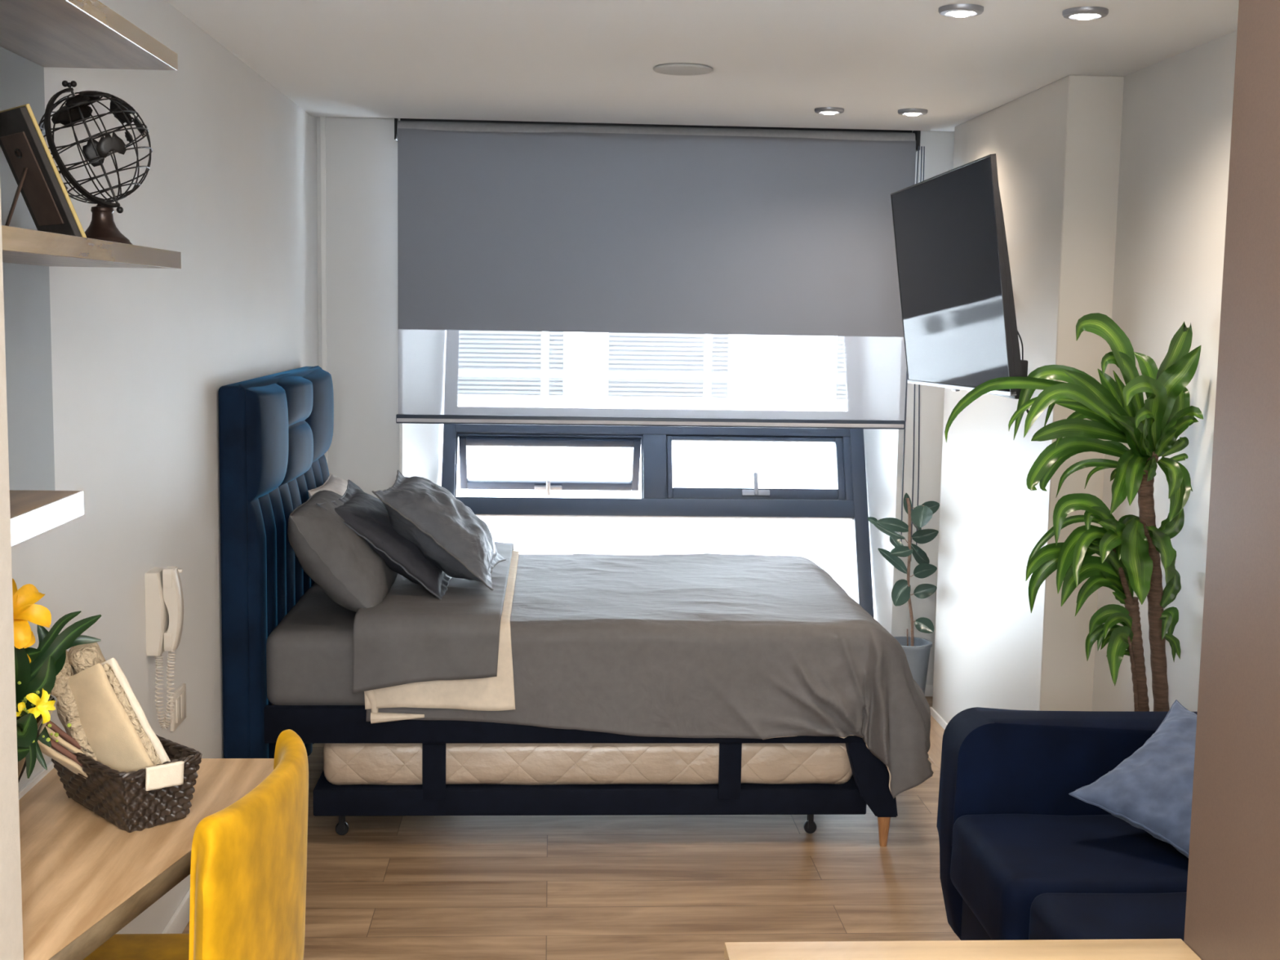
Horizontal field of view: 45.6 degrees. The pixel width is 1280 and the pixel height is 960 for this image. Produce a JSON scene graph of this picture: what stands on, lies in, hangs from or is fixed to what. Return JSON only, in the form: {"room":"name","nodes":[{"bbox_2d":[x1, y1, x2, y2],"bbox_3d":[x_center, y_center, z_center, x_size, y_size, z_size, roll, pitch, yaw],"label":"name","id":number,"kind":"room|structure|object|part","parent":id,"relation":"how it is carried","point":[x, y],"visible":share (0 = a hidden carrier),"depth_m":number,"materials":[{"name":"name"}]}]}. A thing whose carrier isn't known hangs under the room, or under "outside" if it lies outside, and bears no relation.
{"room":"studio apartment","nodes":[
{"label":"studio apartment","id":0,"kind":"room"},
{"bbox_2d":[0,186,23,959],"bbox_3d":[-0.941,0.216,1.926,0.250,2.350,0.120,1,6,-3],"label":"wall","id":1,"kind":"structure","parent":0,"point":[11,895],"depth_m":1.97,"materials":[{"name":"white paint"}]},
{"bbox_2d":[0,0,318,933],"bbox_3d":[-1.106,0.177,1.806,0.106,2.450,8.870,1,6,-3],"label":"wall","id":2,"kind":"structure","parent":0,"point":[141,357],"depth_m":3.69,"materials":[{"name":"white paint"}]},
{"bbox_2d":[18,761,53,799],"bbox_3d":[-1.101,0.594,2.494,0.006,0.017,0.940,1,6,-3],"label":"trim","id":3,"kind":"structure","parent":2,"relation":"attached to","point":[43,772],"depth_m":2.81,"materials":[{"name":"white wood"}]},
{"bbox_2d":[9,489,84,546],"bbox_3d":[-0.948,0.050,2.124,0.244,0.037,0.310,1,6,-3],"label":"wall shelf","id":4,"kind":"object","parent":2,"relation":"attached to","point":[33,513],"visible":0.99,"depth_m":2.14,"materials":[{"name":"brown wood"}]},
{"bbox_2d":[0,0,177,71],"bbox_3d":[-0.954,-0.725,2.353,0.244,0.031,0.940,1,6,-3],"label":"wall shelf","id":5,"kind":"object","parent":2,"relation":"attached to","point":[53,33],"visible":1,"depth_m":2.51,"materials":[{"name":"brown wood"}]},
{"bbox_2d":[1,225,181,268],"bbox_3d":[-0.960,-0.362,2.394,0.244,0.032,0.940,1,6,-3],"label":"wall shelf","id":6,"kind":"object","parent":2,"relation":"attached to","point":[21,246],"visible":1,"depth_m":2.33,"materials":[{"name":"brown wood"}]},
{"bbox_2d":[0,103,86,237],"bbox_3d":[-0.966,-0.485,2.427,0.105,0.206,0.160,-4,8,-40],"label":"photo frame","id":7,"kind":"object","parent":6,"relation":"on","point":[24,146],"visible":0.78,"depth_m":2.40,"materials":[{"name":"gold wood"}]},
{"bbox_2d":[38,80,152,244],"bbox_3d":[-0.933,-0.541,2.605,0.190,0.278,0.193,1,6,-3],"label":"globe","id":8,"kind":"object","parent":6,"relation":"on","point":[102,226],"visible":0.93,"depth_m":2.60,"materials":[{"name":"black metal"}]},
{"bbox_3d":[-0.939,-0.563,2.555,0.101,0.201,0.100,1,6,-3],"label":"meridian arm","id":9,"kind":"part","parent":8,"relation":"part of","materials":[{"name":"black metal"}]},
{"bbox_2d":[18,758,274,959],"bbox_3d":[-0.864,0.638,2.519,0.478,0.078,0.949,1,6,-3],"label":"desk","id":10,"kind":"object","parent":2,"relation":"attached to","point":[85,877],"visible":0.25,"depth_m":2.44,"materials":[{"name":"brown wood"}]},
{"bbox_2d":[16,693,57,783],"bbox_3d":[-0.994,0.479,2.346,0.184,0.272,0.184,1,6,-3],"label":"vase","id":11,"kind":"object","parent":10,"relation":"on","point":[21,764],"visible":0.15,"depth_m":2.33,"materials":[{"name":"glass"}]},
{"bbox_2d":[12,578,101,778],"bbox_3d":[-0.941,0.368,2.336,0.219,0.447,0.209,1,6,-3],"label":"flower bouquet","id":12,"kind":"object","parent":11,"relation":"in","point":[36,670],"visible":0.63,"depth_m":2.30,"materials":[{"name":"green plant"}]},
{"bbox_2d":[51,734,202,832],"bbox_3d":[-0.905,0.523,2.662,0.300,0.128,0.172,7,9,43],"label":"wicker basket","id":13,"kind":"object","parent":10,"relation":"on","point":[122,799],"visible":0.7,"depth_m":2.59,"materials":[{"name":"brown wicker"}]},
{"bbox_2d":[37,720,87,778],"bbox_3d":[-0.995,0.464,2.624,0.139,0.133,0.091,-4,8,-40],"label":"folded towel","id":14,"kind":"object","parent":13,"relation":"in","point":[61,751],"visible":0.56,"depth_m":2.58,"materials":[{"name":"beige fabric"}]},
{"bbox_2d":[49,642,106,760],"bbox_3d":[-0.955,0.416,2.663,0.183,0.271,0.134,-1,7,-17],"label":"rolled towel","id":15,"kind":"object","parent":13,"relation":"in","point":[79,658],"visible":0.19,"depth_m":2.59,"materials":[{"name":"beige fabric"}]},
{"bbox_2d":[68,657,170,772],"bbox_3d":[-0.897,0.436,2.611,0.216,0.267,0.085,1,6,4],"label":"folded towel","id":16,"kind":"object","parent":13,"relation":"in","point":[120,735],"visible":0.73,"depth_m":2.58,"materials":[{"name":"beige fabric"}]},
{"bbox_2d":[145,760,184,791],"bbox_3d":[-0.797,0.496,2.551,0.066,0.043,0.010,-5,9,-44],"label":"label","id":17,"kind":"object","parent":13,"relation":"hanging from","point":[171,774],"visible":1,"depth_m":2.55,"materials":[{"name":"beige paper"}]},
{"bbox_2d":[144,566,183,728],"bbox_3d":[-1.131,0.401,3.639,0.075,0.388,0.090,1,6,-3],"label":"handset","id":18,"kind":"object","parent":2,"relation":"attached to","point":[164,598],"visible":1,"depth_m":3.60,"materials":[{"name":"beige plastic"}]},
{"bbox_3d":[-1.134,0.499,3.634,0.049,0.194,0.028,1,6,-3],"label":"coiled cord","id":19,"kind":"part","parent":18,"relation":"part of","materials":[{"name":"beige plastic"}]},
{"bbox_2d":[161,888,190,933],"bbox_3d":[-1.149,1.210,3.261,0.012,0.070,2.330,1,6,-3],"label":"baseboard","id":20,"kind":"structure","parent":2,"relation":"attached to","point":[180,919],"depth_m":3.91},
{"bbox_2d":[169,683,186,731],"bbox_3d":[-1.178,0.580,3.886,0.013,0.092,0.135,1,6,-3],"label":"wall switch","id":21,"kind":"object","parent":2,"relation":"attached to","point":[179,714],"visible":0.95,"depth_m":3.87,"materials":[{"name":"beige plastic"}]},
{"bbox_2d":[316,116,443,498],"bbox_3d":[-1.158,-0.384,6.799,0.575,2.450,1.168,1,6,-3],"label":"wall","id":22,"kind":"structure","parent":0,"point":[362,153],"depth_m":6.18,"materials":[{"name":"white paint"}]},
{"bbox_2d":[320,116,327,462],"bbox_3d":[-1.286,-0.355,6.203,0.020,2.380,0.010,1,6,-3],"label":"trim","id":23,"kind":"structure","parent":22,"relation":"attached to","point":[322,119],"depth_m":6.13,"materials":[{"name":"white paint"}]},
{"bbox_2d":[399,118,403,475],"bbox_3d":[-0.977,-0.317,6.223,0.014,2.450,0.020,1,6,-3],"label":"trim","id":24,"kind":"structure","parent":22,"relation":"attached to","point":[401,425],"depth_m":6.24,"materials":[{"name":"white paint"}]},
{"bbox_2d":[182,696,960,959],"bbox_3d":[0.255,1.383,2.691,2.950,0.100,10.200,1,6,-3],"label":"floor","id":25,"kind":"structure","parent":0,"point":[641,886],"depth_m":4.32,"materials":[{"name":"brown wood"}]},
{"bbox_2d":[83,728,308,959],"bbox_3d":[-0.833,0.901,2.564,0.494,0.853,0.590,1,6,-3],"label":"upholstered chair","id":26,"kind":"object","parent":25,"relation":"on","point":[248,868],"visible":0.99,"depth_m":2.44,"materials":[{"name":"yellow fabric"}]},
{"bbox_3d":[-0.859,0.894,2.577,0.445,0.090,0.470,1,6,-3],"label":"seat","id":27,"kind":"part","parent":26,"relation":"part of","materials":[{"name":"yellow fabric"}]},
{"bbox_3d":[-0.640,0.704,2.551,0.102,0.452,0.590,1,6,-1],"label":"backrest","id":28,"kind":"part","parent":26,"relation":"part of","materials":[{"name":"yellow fabric"}]},
{"bbox_2d":[218,365,897,846],"bbox_3d":[-0.249,0.347,5.176,2.007,1.389,1.480,1,6,-3],"label":"bed","id":29,"kind":"object","parent":25,"relation":"on","point":[276,430],"visible":0.51,"depth_m":4.49,"materials":[{"name":"blue fabric"}]},
{"bbox_3d":[-1.212,0.339,5.120,0.078,1.385,1.480,1,6,-3],"label":"headboard","id":30,"kind":"part","parent":29,"relation":"part of","materials":[{"name":"blue fabric"}]},
{"bbox_2d":[266,582,364,705],"bbox_3d":[-0.235,0.496,5.180,1.827,0.238,1.341,1,6,-3],"label":"mattress","id":31,"kind":"object","parent":29,"relation":"on","point":[309,652],"visible":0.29,"depth_m":4.48,"materials":[{"name":"grey fabric"}]},
{"bbox_2d":[307,473,347,497],"bbox_3d":[-1.038,0.158,5.472,0.256,0.307,0.544,1,6,-3],"label":"pillow","id":32,"kind":"object","parent":31,"relation":"on","point":[337,485],"visible":0.12,"depth_m":5.38,"materials":[{"name":"grey fabric"}]},
{"bbox_2d":[287,489,397,612],"bbox_3d":[-0.932,0.218,4.810,0.314,0.336,0.649,1,6,-3],"label":"pillow","id":33,"kind":"object","parent":31,"relation":"on","point":[336,558],"visible":0.76,"depth_m":4.53,"materials":[{"name":"grey fabric"}]},
{"bbox_2d":[364,550,933,798],"bbox_3d":[0.020,0.600,5.206,1.783,0.543,1.504,1,6,-3],"label":"duvet","id":34,"kind":"object","parent":31,"relation":"on","point":[692,645],"visible":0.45,"depth_m":4.54,"materials":[{"name":"grey fabric"}]},
{"bbox_2d":[352,542,514,693],"bbox_3d":[-0.659,0.423,5.149,0.434,0.237,1.488,1,6,-3],"label":"sheet","id":35,"kind":"object","parent":34,"relation":"on","point":[414,635],"visible":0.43,"depth_m":4.43,"materials":[{"name":"grey fabric"}]},
{"bbox_2d":[315,479,452,599],"bbox_3d":[-0.790,0.192,4.916,0.422,0.321,0.590,1,6,-3],"label":"sham pillow","id":36,"kind":"object","parent":35,"relation":"on","point":[366,515],"visible":0.66,"depth_m":4.73,"materials":[{"name":"fabric"}]},
{"bbox_2d":[372,470,506,590],"bbox_3d":[-0.639,0.154,4.930,0.396,0.315,0.534,1,6,-3],"label":"sham pillow","id":37,"kind":"object","parent":35,"relation":"on","point":[447,532],"visible":1,"depth_m":4.75,"materials":[{"name":"fabric"}]},
{"bbox_3d":[-0.207,0.730,4.544,1.868,0.110,0.035,1,6,-3],"label":"rail","id":38,"kind":"part","parent":29,"relation":"part of","materials":[{"name":"blue fabric"}]},
{"bbox_3d":[0.700,0.852,4.633,0.166,0.338,0.080,1,6,-3],"label":"leg","id":39,"kind":"part","parent":29,"relation":"part of","materials":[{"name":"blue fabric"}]},
{"bbox_2d":[312,742,866,835],"bbox_3d":[-0.175,0.881,5.163,1.672,0.332,1.174,1,6,-3],"label":"bed","id":40,"kind":"object","parent":25,"relation":"on","point":[433,797],"visible":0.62,"depth_m":4.59,"materials":[{"name":"blue fabric"}]},
{"bbox_2d":[323,742,852,785],"bbox_3d":[-0.179,0.790,5.148,1.615,0.163,1.147,1,6,-3],"label":"mattress","id":41,"kind":"object","parent":40,"relation":"on","point":[563,763],"visible":0.24,"depth_m":4.59,"materials":[{"name":"beige fabric"}]},
{"bbox_2d":[866,493,939,694],"bbox_3d":[1.075,0.496,6.257,0.316,0.895,0.226,1,6,-3],"label":"rubber plant","id":42,"kind":"object","parent":25,"relation":"on","point":[917,650],"visible":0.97,"depth_m":6.22,"materials":[{"name":"green plant"}]},
{"bbox_3d":[1.105,0.668,6.278,0.006,0.111,0.029,4,7,27],"label":"stem","id":43,"kind":"part","parent":42,"relation":"part of","materials":[{"name":"brown plant"}]},
{"bbox_3d":[1.106,0.410,6.243,0.056,0.680,0.023,1,6,-3],"label":"stem","id":44,"kind":"part","parent":42,"relation":"part of","materials":[{"name":"green plant"}]},
{"bbox_3d":[1.104,0.804,6.303,0.202,0.274,0.202,1,6,-3],"label":"pot","id":45,"kind":"part","parent":42,"relation":"part of","materials":[{"name":"grey ceramic"}]},
{"bbox_2d":[927,715,944,769],"bbox_3d":[1.217,1.165,4.324,0.158,0.002,3.780,1,6,-3],"label":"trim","id":46,"kind":"structure","parent":25,"relation":"on","point":[936,732],"depth_m":5.79,"materials":[{"name":"brown wood"}]},
{"bbox_2d":[724,938,1201,959],"bbox_3d":[0.383,1.032,1.357,0.536,0.900,0.918,1,6,-3],"label":"countertop","id":47,"kind":"structure","parent":25,"relation":"on","point":[1126,948],"depth_m":1.74,"materials":[{"name":"brown wood"}]},
{"bbox_2d":[936,706,1197,941],"bbox_3d":[1.155,0.974,2.878,0.767,0.700,1.840,1,6,-3],"label":"sofa","id":48,"kind":"object","parent":25,"relation":"on","point":[1022,857],"visible":0.51,"depth_m":3.50,"materials":[{"name":"fabric"}]},
{"bbox_3d":[1.064,1.142,2.899,0.515,0.180,1.515,1,6,-3],"label":"seat","id":49,"kind":"part","parent":48,"relation":"part of","materials":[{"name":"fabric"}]},
{"bbox_2d":[950,813,1188,940],"bbox_3d":[1.021,0.902,3.401,0.559,0.186,0.465,1,6,-3],"label":"seat cushion","id":50,"kind":"object","parent":48,"relation":"on","point":[1000,863],"depth_m":3.32,"materials":[{"name":"fabric"}]},
{"bbox_2d":[1028,892,1186,941],"bbox_3d":[1.067,0.959,2.902,0.526,0.186,0.515,1,6,-3],"label":"seat cushion","id":51,"kind":"object","parent":48,"relation":"on","point":[1051,916],"depth_m":3.00,"materials":[{"name":"fabric"}]},
{"bbox_2d":[1068,699,1196,857],"bbox_3d":[1.252,0.691,3.368,0.373,0.286,0.453,-5,9,-42],"label":"throw pillow","id":52,"kind":"object","parent":48,"relation":"on","point":[1151,789],"visible":0.55,"depth_m":3.35,"materials":[{"name":"blue fabric"}]},
{"bbox_2d":[944,312,1203,711],"bbox_3d":[1.125,0.373,4.058,0.705,1.631,0.381,1,6,-3],"label":"dracaena plant","id":53,"kind":"object","parent":25,"relation":"on","point":[1129,548],"visible":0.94,"depth_m":4.02,"materials":[{"name":"green plant"}]},
{"bbox_2d":[1183,0,1279,959],"bbox_3d":[0.686,0.327,1.191,0.034,2.348,1.112,1,6,-3],"label":"wall","id":54,"kind":"structure","parent":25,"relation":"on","point":[1233,909],"depth_m":1.63,"materials":[{"name":"beige paint"}]},
{"bbox_2d":[165,0,1239,131],"bbox_3d":[0.336,-0.969,1.694,2.950,0.100,8.740,1,6,-3],"label":"ceiling","id":55,"kind":"structure","parent":0,"point":[773,63],"depth_m":4.33,"materials":[{"name":"white paint"}]},
{"bbox_2d":[653,63,712,75],"bbox_3d":[0.130,-1.245,4.614,0.181,0.010,0.181,1,6,-3],"label":"ceiling speaker","id":56,"kind":"object","parent":55,"relation":"attached to","point":[670,68],"visible":1,"depth_m":4.58},
{"bbox_2d":[814,106,844,115],"bbox_3d":[0.683,-1.329,5.493,0.107,0.020,0.107,1,6,-3],"label":"recessed light","id":57,"kind":"object","parent":55,"relation":"in","point":[823,110],"visible":1,"depth_m":5.46,"materials":[{"name":"metal"}]},
{"bbox_2d":[821,111,837,115],"bbox_3d":[0.683,-1.329,5.493,0.067,0.020,0.067,1,6,-3],"label":"diffuser","id":58,"kind":"object","parent":57,"relation":"attached to","point":[822,113],"depth_m":5.48,"materials":[{"name":"white plastic"}]},
{"bbox_2d":[897,108,927,115],"bbox_3d":[0.984,-1.324,5.491,0.107,0.020,0.107,1,6,-3],"label":"recessed light","id":59,"kind":"object","parent":55,"relation":"in","point":[909,112],"visible":1,"depth_m":5.46,"materials":[{"name":"metal"}]},
{"bbox_2d":[904,112,919,115],"bbox_3d":[0.984,-1.324,5.491,0.067,0.020,0.067,1,6,-3],"label":"diffuser","id":60,"kind":"object","parent":59,"relation":"attached to","point":[905,113],"depth_m":5.47,"materials":[{"name":"white plastic"}]},
{"bbox_2d":[937,3,983,17],"bbox_3d":[0.769,-1.121,3.647,0.107,0.020,0.107,1,6,-3],"label":"recessed light","id":61,"kind":"object","parent":55,"relation":"in","point":[963,10],"visible":1,"depth_m":3.62,"materials":[{"name":"metal"}]},
{"bbox_2d":[948,11,973,17],"bbox_3d":[0.769,-1.121,3.647,0.067,0.020,0.067,1,6,-3],"label":"diffuser","id":62,"kind":"object","parent":61,"relation":"attached to","point":[951,14],"depth_m":3.64,"materials":[{"name":"white plastic"}]},
{"bbox_2d":[1062,6,1108,19],"bbox_3d":[1.069,-1.117,3.655,0.107,0.020,0.107,1,6,-3],"label":"recessed light","id":63,"kind":"object","parent":55,"relation":"in","point":[1080,12],"visible":1,"depth_m":3.63,"materials":[{"name":"metal"}]},
{"bbox_2d":[1072,13,1097,19],"bbox_3d":[1.069,-1.117,3.655,0.067,0.020,0.067,1,6,-3],"label":"diffuser","id":64,"kind":"object","parent":63,"relation":"attached to","point":[1075,16],"depth_m":3.64,"materials":[{"name":"white plastic"}]},
{"bbox_2d":[863,130,954,684],"bbox_3d":[1.248,-0.360,6.940,0.505,2.450,1.168,1,6,-3],"label":"wall","id":65,"kind":"structure","parent":0,"point":[883,448],"depth_m":6.42,"materials":[{"name":"white paint"}]},
{"bbox_2d":[441,423,874,617],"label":"window","id":66,"kind":"structure","parent":65,"relation":"in","point":[660,500],"depth_m":6.71,"materials":[{"name":"blue"}]},
{"bbox_3d":[-0.414,0.035,6.855,0.124,0.077,0.051,1,6,-3],"label":"handle","id":67,"kind":"part","parent":66,"relation":"part of","materials":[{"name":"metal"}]},
{"bbox_3d":[-0.404,-0.075,6.821,0.806,0.253,0.159,1,6,-3],"label":"sash","id":68,"kind":"part","parent":66,"relation":"part of","materials":[{"name":"blue"}]},
{"bbox_3d":[0.510,0.018,6.690,0.124,0.101,0.054,1,6,-3],"label":"handle","id":69,"kind":"part","parent":66,"relation":"part of","materials":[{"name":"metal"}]},
{"bbox_3d":[0.513,-0.050,6.748,0.788,0.274,0.146,1,6,-3],"label":"sash","id":70,"kind":"part","parent":66,"relation":"part of","materials":[{"name":"blue"}]},
{"bbox_2d":[924,684,933,696],"bbox_3d":[1.249,0.898,6.489,0.330,0.050,0.010,1,6,-3],"label":"baseboard","id":71,"kind":"structure","parent":65,"relation":"attached to","point":[929,688],"depth_m":6.48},
{"bbox_2d":[932,75,1124,723],"bbox_3d":[1.417,-0.137,5.423,0.340,2.350,1.330,1,6,-3],"label":"wall pier","id":72,"kind":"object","parent":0,"point":[1056,146],"visible":0.48,"depth_m":4.98,"materials":[{"name":"grey paint"}]},
{"bbox_2d":[929,706,947,729],"bbox_3d":[1.223,1.014,5.543,0.010,0.030,1.330,1,6,-3],"label":"baseboard","id":73,"kind":"object","parent":72,"relation":"attached to","point":[934,713],"visible":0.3,"depth_m":6.06,"materials":[{"name":"white wood"}]},
{"bbox_2d":[989,329,1028,413],"bbox_3d":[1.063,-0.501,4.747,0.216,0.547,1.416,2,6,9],"label":"mount","id":74,"kind":"object","parent":72,"relation":"attached to","point":[1024,362],"visible":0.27,"depth_m":4.06,"materials":[{"name":"black metal"}]},
{"bbox_2d":[890,153,1022,395],"bbox_3d":[0.919,-0.585,4.523,0.112,0.647,1.121,0,6,-4],"label":"television","id":75,"kind":"object","parent":74,"relation":"attached to","point":[957,304],"visible":1,"depth_m":4.38,"materials":[{"name":"black plastic"}]},
{"bbox_3d":[0.944,-0.279,4.554,0.018,0.033,1.110,0,6,-4],"label":"trim","id":76,"kind":"part","parent":75,"relation":"part of","materials":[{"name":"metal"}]},
{"bbox_2d":[1092,30,1237,711],"bbox_3d":[1.746,0.345,1.177,0.170,2.350,7.260,1,6,-3],"label":"wall","id":77,"kind":"structure","parent":0,"point":[1177,109],"depth_m":4.21,"materials":[{"name":"white paint"}]},
{"label":"outside","id":78,"kind":"structure","parent":0,"visible":0},
{"bbox_3d":[-2.096,5.843,34.813,60.000,0.200,52.000,1,6,-3],"label":"ground","id":79,"kind":"structure","parent":78,"visible":0},
{"bbox_2d":[456,334,857,601],"bbox_3d":[0.174,-0.465,14.221,16.000,17.000,0.300,1,6,-3],"label":"window glass","id":80,"kind":"object","parent":79,"relation":"on","point":[829,544],"visible":0.02,"depth_m":14.15,"materials":[{"name":"glass"}]},
{"bbox_3d":[0.047,-1.641,6.742,2.950,0.100,1.460,1,6,-3],"label":"ceiling","id":81,"kind":"structure","parent":0,"visible":0},
{"bbox_2d":[394,118,924,555],"bbox_3d":[0.088,-0.596,6.188,2.147,1.848,0.098,1,6,-3],"label":"roller blind","id":82,"kind":"object","parent":81,"relation":"hanging from","point":[549,273],"visible":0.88,"depth_m":6.13,"materials":[{"name":"fabric"}]},
{"bbox_3d":[0.076,-1.436,6.138,2.070,0.168,0.008,1,6,-3],"label":"plate","id":83,"kind":"part","parent":82,"relation":"part of","materials":[{"name":"black plastic"}]},
{"bbox_3d":[1.100,-0.512,6.213,0.021,1.670,0.006,3,7,15],"label":"pull cord","id":84,"kind":"part","parent":82,"relation":"part of","materials":[{"name":"grey plastic"}]},
{"bbox_3d":[1.127,-0.502,6.217,0.024,1.690,0.009,-1,7,-19],"label":"pull cord","id":85,"kind":"part","parent":82,"relation":"part of","materials":[{"name":"grey plastic"}]},
{"bbox_3d":[1.144,-0.532,6.214,0.036,1.630,0.009,-1,7,-13],"label":"pull cord","id":86,"kind":"part","parent":82,"relation":"part of","materials":[{"name":"grey plastic"}]}
]}

